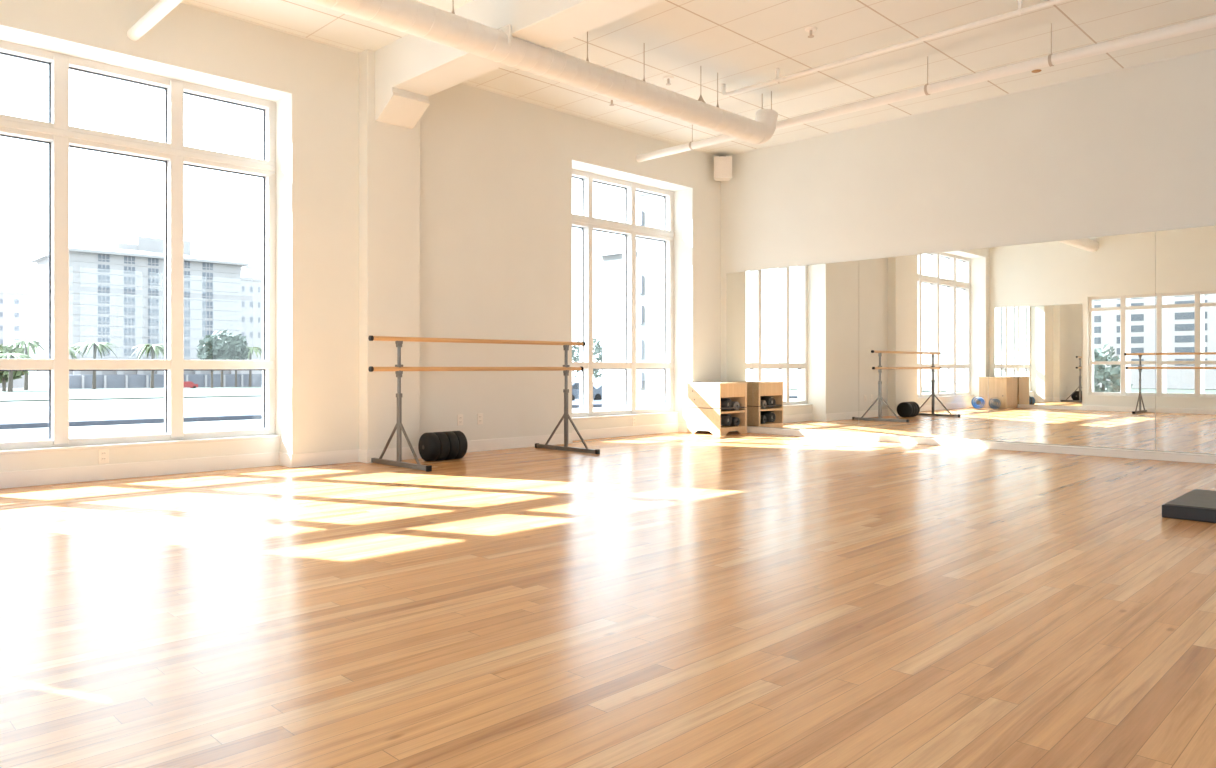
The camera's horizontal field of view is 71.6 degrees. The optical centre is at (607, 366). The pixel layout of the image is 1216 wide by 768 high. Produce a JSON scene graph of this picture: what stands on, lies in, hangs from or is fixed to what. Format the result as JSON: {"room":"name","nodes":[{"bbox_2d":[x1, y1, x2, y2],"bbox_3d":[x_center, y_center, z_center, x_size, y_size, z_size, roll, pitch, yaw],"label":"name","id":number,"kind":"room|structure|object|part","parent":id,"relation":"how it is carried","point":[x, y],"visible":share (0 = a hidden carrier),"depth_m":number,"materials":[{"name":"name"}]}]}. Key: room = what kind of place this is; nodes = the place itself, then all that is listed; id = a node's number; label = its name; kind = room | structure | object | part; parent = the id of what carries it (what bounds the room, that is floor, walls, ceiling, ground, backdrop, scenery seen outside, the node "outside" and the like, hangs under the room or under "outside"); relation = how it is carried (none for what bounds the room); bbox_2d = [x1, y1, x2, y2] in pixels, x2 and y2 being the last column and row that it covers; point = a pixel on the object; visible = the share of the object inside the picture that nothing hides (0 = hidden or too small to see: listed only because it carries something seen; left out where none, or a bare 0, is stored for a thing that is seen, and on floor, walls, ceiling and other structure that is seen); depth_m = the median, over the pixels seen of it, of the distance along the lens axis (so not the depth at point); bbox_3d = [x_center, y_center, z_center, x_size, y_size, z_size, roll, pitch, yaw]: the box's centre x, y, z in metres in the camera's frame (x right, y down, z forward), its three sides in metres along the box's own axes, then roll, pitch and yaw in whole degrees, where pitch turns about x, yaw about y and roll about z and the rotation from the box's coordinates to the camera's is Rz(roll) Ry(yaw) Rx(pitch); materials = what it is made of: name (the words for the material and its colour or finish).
{"room":"exercise studio","nodes":[
{"label":"exercise studio","id":0,"kind":"room"},
{"bbox_2d":[0,0,720,471],"bbox_3d":[-2.070,-1.040,8.646,0.485,3.880,10.500,0,0,45],"label":"wall","id":1,"kind":"structure","parent":0,"point":[496,169],"depth_m":8.64,"materials":[{"name":"beige paint"}]},
{"bbox_2d":[98,449,108,463],"bbox_3d":[-4.016,0.710,6.713,0.012,0.116,0.072,0,0,45],"label":"wall outlet","id":2,"kind":"object","parent":1,"relation":"attached to","point":[103,454],"visible":1,"depth_m":6.71,"materials":[{"name":"beige plastic"}]},
{"bbox_2d":[0,40,279,454],"bbox_3d":[-4.291,-0.904,6.604,0.242,3.105,3.419,0,0,45],"label":"window","id":3,"kind":"structure","parent":1,"relation":"in","point":[57,132],"depth_m":7.11,"materials":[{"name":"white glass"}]},
{"bbox_3d":[-4.320,-0.021,6.633,0.161,0.083,3.379,0,0,45],"label":"rail","id":4,"kind":"part","parent":3,"relation":"part of","materials":[{"name":"white wood"}]},
{"bbox_3d":[-4.316,-1.826,6.628,0.173,0.132,3.379,0,0,45],"label":"transom rail","id":5,"kind":"part","parent":3,"relation":"part of","materials":[{"name":"white wood"}]},
{"bbox_3d":[-4.272,0.635,6.585,0.187,0.025,3.399,0,0,45],"label":"sill","id":6,"kind":"part","parent":3,"relation":"part of","materials":[{"name":"white paint"}]},
{"bbox_2d":[0,423,708,488],"bbox_3d":[-1.967,0.839,8.472,0.427,0.122,9.800,0,0,45],"label":"baseboard","id":7,"kind":"structure","parent":1,"relation":"attached to","point":[11,479],"depth_m":7.56,"materials":[{"name":"white paint"}]},
{"bbox_2d":[457,414,462,425],"bbox_3d":[-1.546,0.555,8.821,0.012,0.116,0.072,0,0,45],"label":"wall outlet","id":8,"kind":"object","parent":1,"relation":"attached to","point":[459,417],"visible":1,"depth_m":8.82,"materials":[{"name":"beige plastic"}]},
{"bbox_2d":[477,413,482,424],"bbox_3d":[-1.365,0.555,9.002,0.012,0.116,0.072,0,0,45],"label":"wall outlet","id":9,"kind":"object","parent":1,"relation":"attached to","point":[479,416],"visible":1,"depth_m":9.00,"materials":[{"name":"beige plastic"}]},
{"bbox_2d":[572,169,677,419],"bbox_3d":[0.104,-0.904,10.999,0.242,3.105,2.255,0,0,45],"label":"window","id":10,"kind":"structure","parent":1,"relation":"in","point":[585,221],"depth_m":11.16,"materials":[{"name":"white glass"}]},
{"bbox_3d":[0.076,-0.021,11.028,0.161,0.083,2.215,0,0,45],"label":"rail","id":11,"kind":"part","parent":10,"relation":"part of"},
{"bbox_3d":[0.080,-1.826,11.024,0.173,0.132,2.215,0,0,45],"label":"transom rail","id":12,"kind":"part","parent":10,"relation":"part of","materials":[{"name":"white wood"}]},
{"bbox_3d":[0.124,0.635,10.980,0.187,0.025,2.235,0,0,45],"label":"sill","id":13,"kind":"part","parent":10,"relation":"part of","materials":[{"name":"white paint"}]},
{"bbox_2d":[632,417,635,425],"bbox_3d":[0.344,0.715,11.073,0.012,0.116,0.072,0,0,45],"label":"wall outlet","id":14,"kind":"object","parent":1,"relation":"attached to","point":[633,418],"visible":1,"depth_m":11.06,"materials":[{"name":"beige plastic"}]},
{"bbox_2d":[181,2,1215,155],"bbox_3d":[2.180,-2.977,4.396,11.535,0.006,9.900,0,0,45],"label":"trim","id":15,"kind":"structure","parent":1,"relation":"attached to","point":[181,2],"depth_m":9.07,"materials":[{"name":"white paint"}]},
{"bbox_2d":[714,156,731,180],"bbox_3d":[1.596,-2.781,11.763,0.250,0.342,0.252,0,0,3],"label":"wall speaker","id":16,"kind":"object","parent":1,"relation":"attached to","point":[722,165],"visible":1,"depth_m":11.64},
{"bbox_2d":[359,49,419,449],"bbox_3d":[-2.116,-1.040,8.162,0.175,3.880,0.570,0,0,45],"label":"pillar","id":17,"kind":"structure","parent":0,"point":[389,154],"depth_m":8.04,"materials":[{"name":"beige paint"}]},
{"bbox_2d":[0,432,1215,767],"bbox_3d":[2.097,0.975,4.479,12.270,0.150,10.500,0,0,45],"label":"floor","id":18,"kind":"structure","parent":0,"point":[673,599],"depth_m":3.09,"materials":[{"name":"brown wood"}]},
{"bbox_2d":[418,431,467,460],"bbox_3d":[-1.601,0.763,8.157,0.285,0.274,0.431,0,0,45],"label":"roller","id":19,"kind":"object","parent":18,"relation":"on","point":[447,445],"visible":1,"depth_m":8.05,"materials":[{"name":"black rubber"}]},
{"bbox_2d":[368,336,599,471],"bbox_3d":[-1.176,0.312,8.313,0.992,1.176,2.587,0,0,45],"label":"ballet barre","id":20,"kind":"object","parent":18,"relation":"on","point":[398,369],"visible":1,"depth_m":8.02,"materials":[{"name":"brown wood"}]},
{"bbox_3d":[-1.884,0.550,7.605,0.048,0.620,0.028,0,0,45],"label":"post","id":21,"kind":"part","parent":20,"relation":"part of","materials":[{"name":"grey metal"}]},
{"bbox_3d":[-1.187,0.018,8.303,0.041,0.041,2.497,0,0,45],"label":"wooden rail","id":22,"kind":"part","parent":20,"relation":"part of","materials":[{"name":"brown wood"}]},
{"bbox_3d":[-1.176,-0.253,8.313,0.041,0.041,2.527,0,0,45],"label":"wooden rail","id":23,"kind":"part","parent":20,"relation":"part of","materials":[{"name":"brown wood"}]},
{"bbox_3d":[-0.449,0.550,9.040,0.048,0.620,0.028,0,0,45],"label":"post","id":24,"kind":"part","parent":20,"relation":"part of","materials":[{"name":"grey metal"}]},
{"bbox_2d":[687,382,746,435],"bbox_3d":[1.487,0.555,11.453,0.555,0.690,0.608,0,0,45],"label":"base cabinet","id":25,"kind":"object","parent":18,"relation":"on","point":[704,411],"visible":0.97,"depth_m":11.27,"materials":[{"name":"brown wood"}]},
{"bbox_3d":[1.280,0.726,11.250,0.551,0.348,0.020,0,0,45],"label":"panel","id":26,"kind":"part","parent":25,"relation":"part of","materials":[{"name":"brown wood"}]},
{"bbox_3d":[1.280,0.386,11.250,0.551,0.312,0.020,0,0,45],"label":"panel","id":27,"kind":"part","parent":25,"relation":"part of","materials":[{"name":"brown wood"}]},
{"bbox_2d":[721,414,731,425],"bbox_3d":[1.478,0.712,11.335,0.340,0.176,0.176,0,0,39],"label":"rolled mat","id":28,"kind":"object","parent":25,"relation":"on","point":[726,419],"visible":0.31,"depth_m":11.22,"materials":[{"name":"grey plastic"}]},
{"bbox_2d":[721,398,731,409],"bbox_3d":[1.478,0.499,11.335,0.340,0.176,0.176,0,0,39],"label":"rolled mat","id":29,"kind":"object","parent":25,"relation":"in","point":[725,402],"visible":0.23,"depth_m":11.22,"materials":[{"name":"grey plastic"}]},
{"bbox_2d":[721,410,744,413],"bbox_3d":[1.482,0.602,11.444,0.537,0.027,0.540,0,0,45],"label":"shelf","id":30,"kind":"object","parent":25,"relation":"attached to","point":[722,411],"depth_m":11.40,"materials":[{"name":"brown wood"}]},
{"bbox_3d":[1.667,0.315,11.259,0.018,0.170,0.540,0,0,45],"label":"drawer","id":31,"kind":"part","parent":25,"relation":"part of","materials":[{"name":"brown wood"}]},
{"bbox_3d":[1.667,0.851,11.259,0.018,0.098,0.540,0,0,45],"label":"rail","id":32,"kind":"part","parent":25,"relation":"part of","materials":[{"name":"brown wood"}]},
{"bbox_2d":[730,417,739,425],"bbox_3d":[1.648,0.738,11.476,0.119,0.119,0.300,0,0,-39],"label":"foam roller","id":33,"kind":"object","parent":25,"relation":"on","point":[735,420],"visible":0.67,"depth_m":11.36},
{"bbox_2d":[730,401,739,409],"bbox_3d":[1.648,0.526,11.476,0.119,0.119,0.300,0,0,-39],"label":"foam roller","id":34,"kind":"object","parent":25,"relation":"in","point":[734,404],"visible":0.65,"depth_m":11.36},
{"bbox_3d":[1.683,0.726,11.653,0.551,0.348,0.040,0,0,45],"label":"panel","id":35,"kind":"part","parent":25,"relation":"part of","materials":[{"name":"brown wood"}]},
{"bbox_3d":[1.683,0.386,11.653,0.551,0.312,0.040,0,0,45],"label":"panel","id":36,"kind":"part","parent":25,"relation":"part of","materials":[{"name":"brown wood"}]},
{"bbox_2d":[1162,489,1215,522],"bbox_3d":[4.179,0.859,4.798,1.575,0.083,0.885,0,0,45],"label":"pad","id":37,"kind":"object","parent":18,"relation":"on","point":[1197,504],"visible":1,"depth_m":5.01,"materials":[{"name":"black plastic"}]},
{"bbox_2d":[182,0,1215,155],"bbox_3d":[2.097,-3.080,4.479,12.270,0.200,10.500,0,0,45],"label":"ceiling","id":38,"kind":"structure","parent":0,"point":[744,42],"depth_m":7.81,"materials":[{"name":"paint"}]},
{"bbox_2d":[127,0,182,40],"bbox_3d":[0.341,-2.775,2.558,11.535,0.411,0.104,0,0,45],"label":"pipe","id":39,"kind":"object","parent":38,"relation":"hanging from","point":[162,8],"visible":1,"depth_m":6.25,"materials":[{"name":"metal"}]},
{"bbox_2d":[375,0,663,128],"bbox_3d":[1.927,-2.663,4.105,11.480,0.675,0.392,0,0,45],"label":"beam","id":40,"kind":"structure","parent":38,"relation":"attached to","point":[410,69],"depth_m":7.12,"materials":[{"name":"white paint"}]},
{"bbox_2d":[304,0,777,144],"bbox_3d":[-1.058,-2.681,6.367,0.260,0.598,8.108,0,0,45],"label":"air duct","id":41,"kind":"object","parent":38,"relation":"hanging from","point":[416,18],"visible":1,"depth_m":6.83,"materials":[{"name":"metal"}]},
{"bbox_2d":[607,98,615,105],"bbox_3d":[0.042,-2.944,9.376,0.110,0.072,0.110,0,0,45],"label":"sprinkler","id":42,"kind":"object","parent":38,"relation":"attached to","point":[608,99],"visible":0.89,"depth_m":9.37,"materials":[{"name":"metal"}]},
{"bbox_2d":[663,76,673,84],"bbox_3d":[0.622,-2.944,8.683,0.110,0.072,0.110,0,0,45],"label":"sprinkler","id":43,"kind":"object","parent":38,"relation":"attached to","point":[668,78],"visible":1,"depth_m":8.67,"materials":[{"name":"metal"}]},
{"bbox_2d":[805,26,816,37],"bbox_3d":[1.789,-2.944,7.432,0.110,0.072,0.110,0,0,45],"label":"sprinkler","id":44,"kind":"object","parent":38,"relation":"attached to","point":[811,29],"visible":1,"depth_m":7.42,"materials":[{"name":"metal"}]},
{"bbox_2d":[721,0,1068,95],"bbox_3d":[4.610,-2.904,5.487,9.640,0.146,0.057,0,0,45],"label":"conduit","id":45,"kind":"object","parent":38,"relation":"attached to","point":[1020,10],"visible":1,"depth_m":7.46,"materials":[{"name":"white metal"}]},
{"bbox_2d":[636,15,1215,161],"bbox_3d":[4.467,-2.794,6.684,11.535,0.372,0.104,0,0,45],"label":"pipe","id":46,"kind":"object","parent":38,"relation":"hanging from","point":[1208,22],"visible":0.98,"depth_m":7.71,"materials":[{"name":"metal"}]},
{"bbox_2d":[721,49,1215,381],"bbox_3d":[5.786,-1.040,8.003,11.535,3.880,0.300,0,0,45],"label":"wall","id":47,"kind":"structure","parent":0,"point":[1132,150],"depth_m":9.33,"materials":[{"name":"beige paint"}]},
{"bbox_2d":[726,271,752,426],"bbox_3d":[1.831,-0.250,11.734,0.452,2.144,0.015,0,0,45],"label":"wall mirror","id":48,"kind":"object","parent":47,"relation":"attached to","point":[739,285],"visible":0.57,"depth_m":11.72,"materials":[{"name":"mirror"}]},
{"bbox_2d":[753,260,858,432],"bbox_3d":[2.552,-0.250,11.012,1.582,2.144,0.015,0,0,45],"label":"wall mirror","id":49,"kind":"object","parent":47,"relation":"attached to","point":[806,318],"visible":1,"depth_m":10.96,"materials":[{"name":"mirror"}]},
{"bbox_2d":[859,248,987,440],"bbox_3d":[3.665,-0.250,9.900,1.559,2.144,0.015,0,0,45],"label":"wall mirror","id":50,"kind":"object","parent":47,"relation":"attached to","point":[923,318],"visible":1,"depth_m":9.85,"materials":[{"name":"mirror"}]},
{"bbox_2d":[729,427,1215,463],"bbox_3d":[5.646,0.861,7.863,11.535,0.078,0.095,0,0,45],"label":"trim","id":51,"kind":"structure","parent":47,"relation":"attached to","point":[1074,450],"depth_m":9.16,"materials":[{"name":"white paint"}]},
{"bbox_2d":[988,232,1155,450],"bbox_3d":[4.779,-0.250,8.786,1.587,2.144,0.015,0,0,45],"label":"wall mirror","id":52,"kind":"object","parent":47,"relation":"attached to","point":[1072,323],"visible":1,"depth_m":8.74,"materials":[{"name":"mirror"}]},
{"bbox_2d":[1156,226,1215,454],"bbox_3d":[5.903,-0.250,7.662,1.585,2.144,0.015,0,0,45],"label":"wall mirror","id":53,"kind":"object","parent":47,"relation":"attached to","point":[1185,258],"visible":1,"depth_m":8.04,"materials":[{"name":"mirror"}]},
{"label":"outside","id":54,"kind":"structure","parent":0,"visible":0},
{"bbox_2d":[0,385,601,440],"bbox_3d":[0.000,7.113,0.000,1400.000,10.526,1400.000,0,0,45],"label":"ground","id":55,"kind":"structure","parent":54,"point":[123,429],"depth_m":29.92,"materials":[{"name":"concrete"}]},
{"bbox_2d":[0,291,27,387],"bbox_3d":[-203.691,-7.804,277.142,20.600,33.407,18.157,0,0,45],"label":"building","id":56,"kind":"structure","parent":55,"relation":"on","point":[13,305],"depth_m":273.70,"materials":[{"name":"white concrete"}]},
{"bbox_2d":[0,343,29,390],"bbox_3d":[-109.598,0.099,152.618,7.988,8.875,8.150,0,0,45],"label":"palm tree","id":57,"kind":"object","parent":55,"relation":"on","point":[4,375],"visible":0.32,"depth_m":152.15,"materials":[{"name":"green plant"}]},
{"bbox_2d":[0,353,38,391],"bbox_3d":[-99.741,0.980,140.866,9.231,6.691,9.215,0,0,45],"label":"palm tree","id":58,"kind":"object","parent":55,"relation":"on","point":[2,355],"visible":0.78,"depth_m":140.37,"materials":[{"name":"green plant"}]},
{"bbox_3d":[-99.741,-0.106,140.866,9.231,4.519,9.215,0,0,45],"label":"crown","id":59,"kind":"part","parent":58,"relation":"part of","materials":[{"name":"green plant"}]},
{"bbox_2d":[3,340,48,389],"bbox_3d":[-118.125,-0.302,171.561,9.347,10.341,9.390,0,0,45],"label":"palm tree","id":60,"kind":"object","parent":55,"relation":"on","point":[33,344],"visible":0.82,"depth_m":170.77,"materials":[{"name":"green plant"}]},
{"bbox_3d":[-118.609,-3.363,171.304,9.009,4.219,8.572,0,0,15],"label":"crown","id":61,"kind":"part","parent":60,"relation":"part of","materials":[{"name":"green plant"}]},
{"bbox_2d":[42,346,84,358],"bbox_3d":[-119.379,0.218,184.871,8.847,9.653,9.103,0,0,45],"label":"palm tree","id":62,"kind":"object","parent":55,"relation":"on","point":[71,352],"visible":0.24,"depth_m":183.77,"materials":[{"name":"green plant"}]},
{"bbox_2d":[72,342,117,388],"bbox_3d":[-111.246,-0.225,182.848,8.947,10.360,9.675,0,0,45],"label":"palm tree","id":63,"kind":"object","parent":55,"relation":"on","point":[101,346],"visible":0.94,"depth_m":182.46,"materials":[{"name":"green plant"}]},
{"bbox_3d":[-111.337,-3.363,182.926,8.921,4.085,8.879,0,0,-9],"label":"crown","id":64,"kind":"part","parent":63,"relation":"part of","materials":[{"name":"green plant"}]},
{"bbox_2d":[0,387,261,401],"bbox_3d":[-60.811,4.739,159.806,138.000,3.783,300.000,0,0,45],"label":"sidewalk","id":65,"kind":"structure","parent":55,"relation":"on","point":[23,395],"depth_m":107.78,"materials":[{"name":"grey concrete"}]},
{"bbox_2d":[29,237,261,388],"bbox_3d":[-138.095,-15.624,250.814,45.200,45.049,52.098,0,0,45],"label":"apartment building","id":66,"kind":"structure","parent":55,"relation":"on","point":[116,291],"depth_m":238.96,"materials":[{"name":"white concrete"}]},
{"bbox_2d":[131,344,163,387],"bbox_3d":[-103.128,-0.112,191.014,9.068,10.226,9.405,0,0,45],"label":"palm tree","id":67,"kind":"object","parent":55,"relation":"on","point":[152,349],"visible":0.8,"depth_m":190.51,"materials":[{"name":"green plant"}]},
{"bbox_3d":[-103.128,-2.898,191.014,9.068,4.654,9.405,0,0,45],"label":"crown","id":68,"kind":"part","parent":67,"relation":"part of","materials":[{"name":"green plant"}]},
{"bbox_2d":[184,381,197,387],"bbox_3d":[-94.206,4.077,188.636,1.800,1.670,4.200,0,0,45],"label":"parked car","id":69,"kind":"object","parent":55,"relation":"on","point":[187,384],"visible":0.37,"depth_m":188.34,"materials":[{"name":"red paint"}]},
{"bbox_2d":[196,334,230,387],"bbox_3d":[-90.868,-1.290,192.679,7.604,12.421,7.562,0,0,45],"label":"broadleaf tree","id":70,"kind":"object","parent":55,"relation":"on","point":[212,347],"visible":0.84,"depth_m":191.12,"materials":[{"name":"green plant"}]},
{"bbox_2d":[212,330,240,386],"bbox_3d":[-95.911,-2.029,208.466,8.847,14.413,8.076,0,0,45],"label":"broadleaf tree","id":71,"kind":"object","parent":55,"relation":"on","point":[230,339],"visible":0.27,"depth_m":208.12,"materials":[{"name":"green plant"}]},
{"bbox_2d":[231,334,249,386],"bbox_3d":[-99.820,-1.766,225.236,8.087,14.416,8.150,0,0,45],"label":"broadleaf tree","id":72,"kind":"object","parent":55,"relation":"on","point":[243,354],"visible":0.36,"depth_m":225.08,"materials":[{"name":"green plant"}]},
{"bbox_2d":[241,278,261,373],"bbox_3d":[-124.627,-11.231,313.779,20.600,40.262,35.508,0,0,45],"label":"building","id":73,"kind":"structure","parent":55,"relation":"on","point":[251,288],"depth_m":298.40,"materials":[{"name":"white concrete"}]},
{"bbox_2d":[241,266,261,278],"bbox_3d":[-141.508,-15.757,349.224,14.600,49.314,22.919,0,0,45],"label":"building","id":74,"kind":"structure","parent":55,"relation":"on","point":[255,272],"depth_m":338.47,"materials":[{"name":"white concrete"}]},
{"bbox_2d":[247,347,261,386],"bbox_3d":[-102.123,-0.079,241.335,8.980,11.535,9.234,0,0,45],"label":"palm tree","id":75,"kind":"object","parent":55,"relation":"on","point":[256,349],"visible":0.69,"depth_m":240.95,"materials":[{"name":"green plant"}]},
{"bbox_3d":[-102.123,-3.671,241.335,8.980,4.351,9.234,0,0,45],"label":"crown","id":76,"kind":"part","parent":75,"relation":"part of","materials":[{"name":"green plant"}]},
{"bbox_2d":[0,400,601,428],"bbox_3d":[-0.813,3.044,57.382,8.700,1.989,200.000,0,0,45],"label":"kerb","id":77,"kind":"object","parent":55,"relation":"on","point":[31,421],"visible":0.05,"depth_m":35.53,"materials":[{"name":"grey concrete"}]},
{"bbox_2d":[572,337,601,378],"bbox_3d":[-1.696,-0.146,91.499,4.791,6.400,6.338,0,0,45],"label":"tree","id":78,"kind":"object","parent":55,"relation":"on","point":[597,348],"visible":0.34,"depth_m":90.50,"materials":[{"name":"green plant"}]},
{"bbox_2d":[598,239,636,409],"bbox_3d":[5.475,-2.907,44.588,4.628,11.413,12.300,0,0,45],"label":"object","id":79,"kind":"structure","parent":55,"relation":"on","point":[612,259],"depth_m":41.35,"materials":[{"name":"concrete"}]},
{"bbox_2d":[637,192,661,408],"bbox_3d":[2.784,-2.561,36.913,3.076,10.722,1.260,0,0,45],"label":"window pane","id":80,"kind":"object","parent":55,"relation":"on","point":[649,207],"visible":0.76,"depth_m":37.07,"materials":[{"name":"clear glass"}]},
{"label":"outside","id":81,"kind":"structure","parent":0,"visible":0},
{"bbox_2d":[0,397,601,415],"bbox_3d":[-18.243,3.212,74.812,40.400,1.816,200.000,0,0,45],"label":"road","id":82,"kind":"structure","parent":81,"point":[27,408],"depth_m":56.78,"materials":[{"name":"grey asphalt"}]},
{"bbox_2d":[572,382,601,399],"bbox_3d":[-2.290,1.877,62.764,1.760,1.500,4.350,0,0,45],"label":"parked car","id":83,"kind":"object","parent":82,"relation":"on","point":[597,393],"visible":0.27,"depth_m":61.70,"materials":[{"name":"silver metal"}]},
{"bbox_3d":[-2.484,1.402,62.570,1.724,0.410,2.500,0,0,45],"label":"glass","id":84,"kind":"part","parent":83,"relation":"part of","materials":[{"name":"glass"}]},
{"bbox_2d":[593,382,601,398],"bbox_3d":[-0.153,2.017,71.972,1.760,1.500,4.350,0,0,45],"label":"parked car","id":85,"kind":"object","parent":82,"relation":"on","point":[598,385],"visible":0.02,"depth_m":70.71,"materials":[{"name":"silver metal"}]}
]}

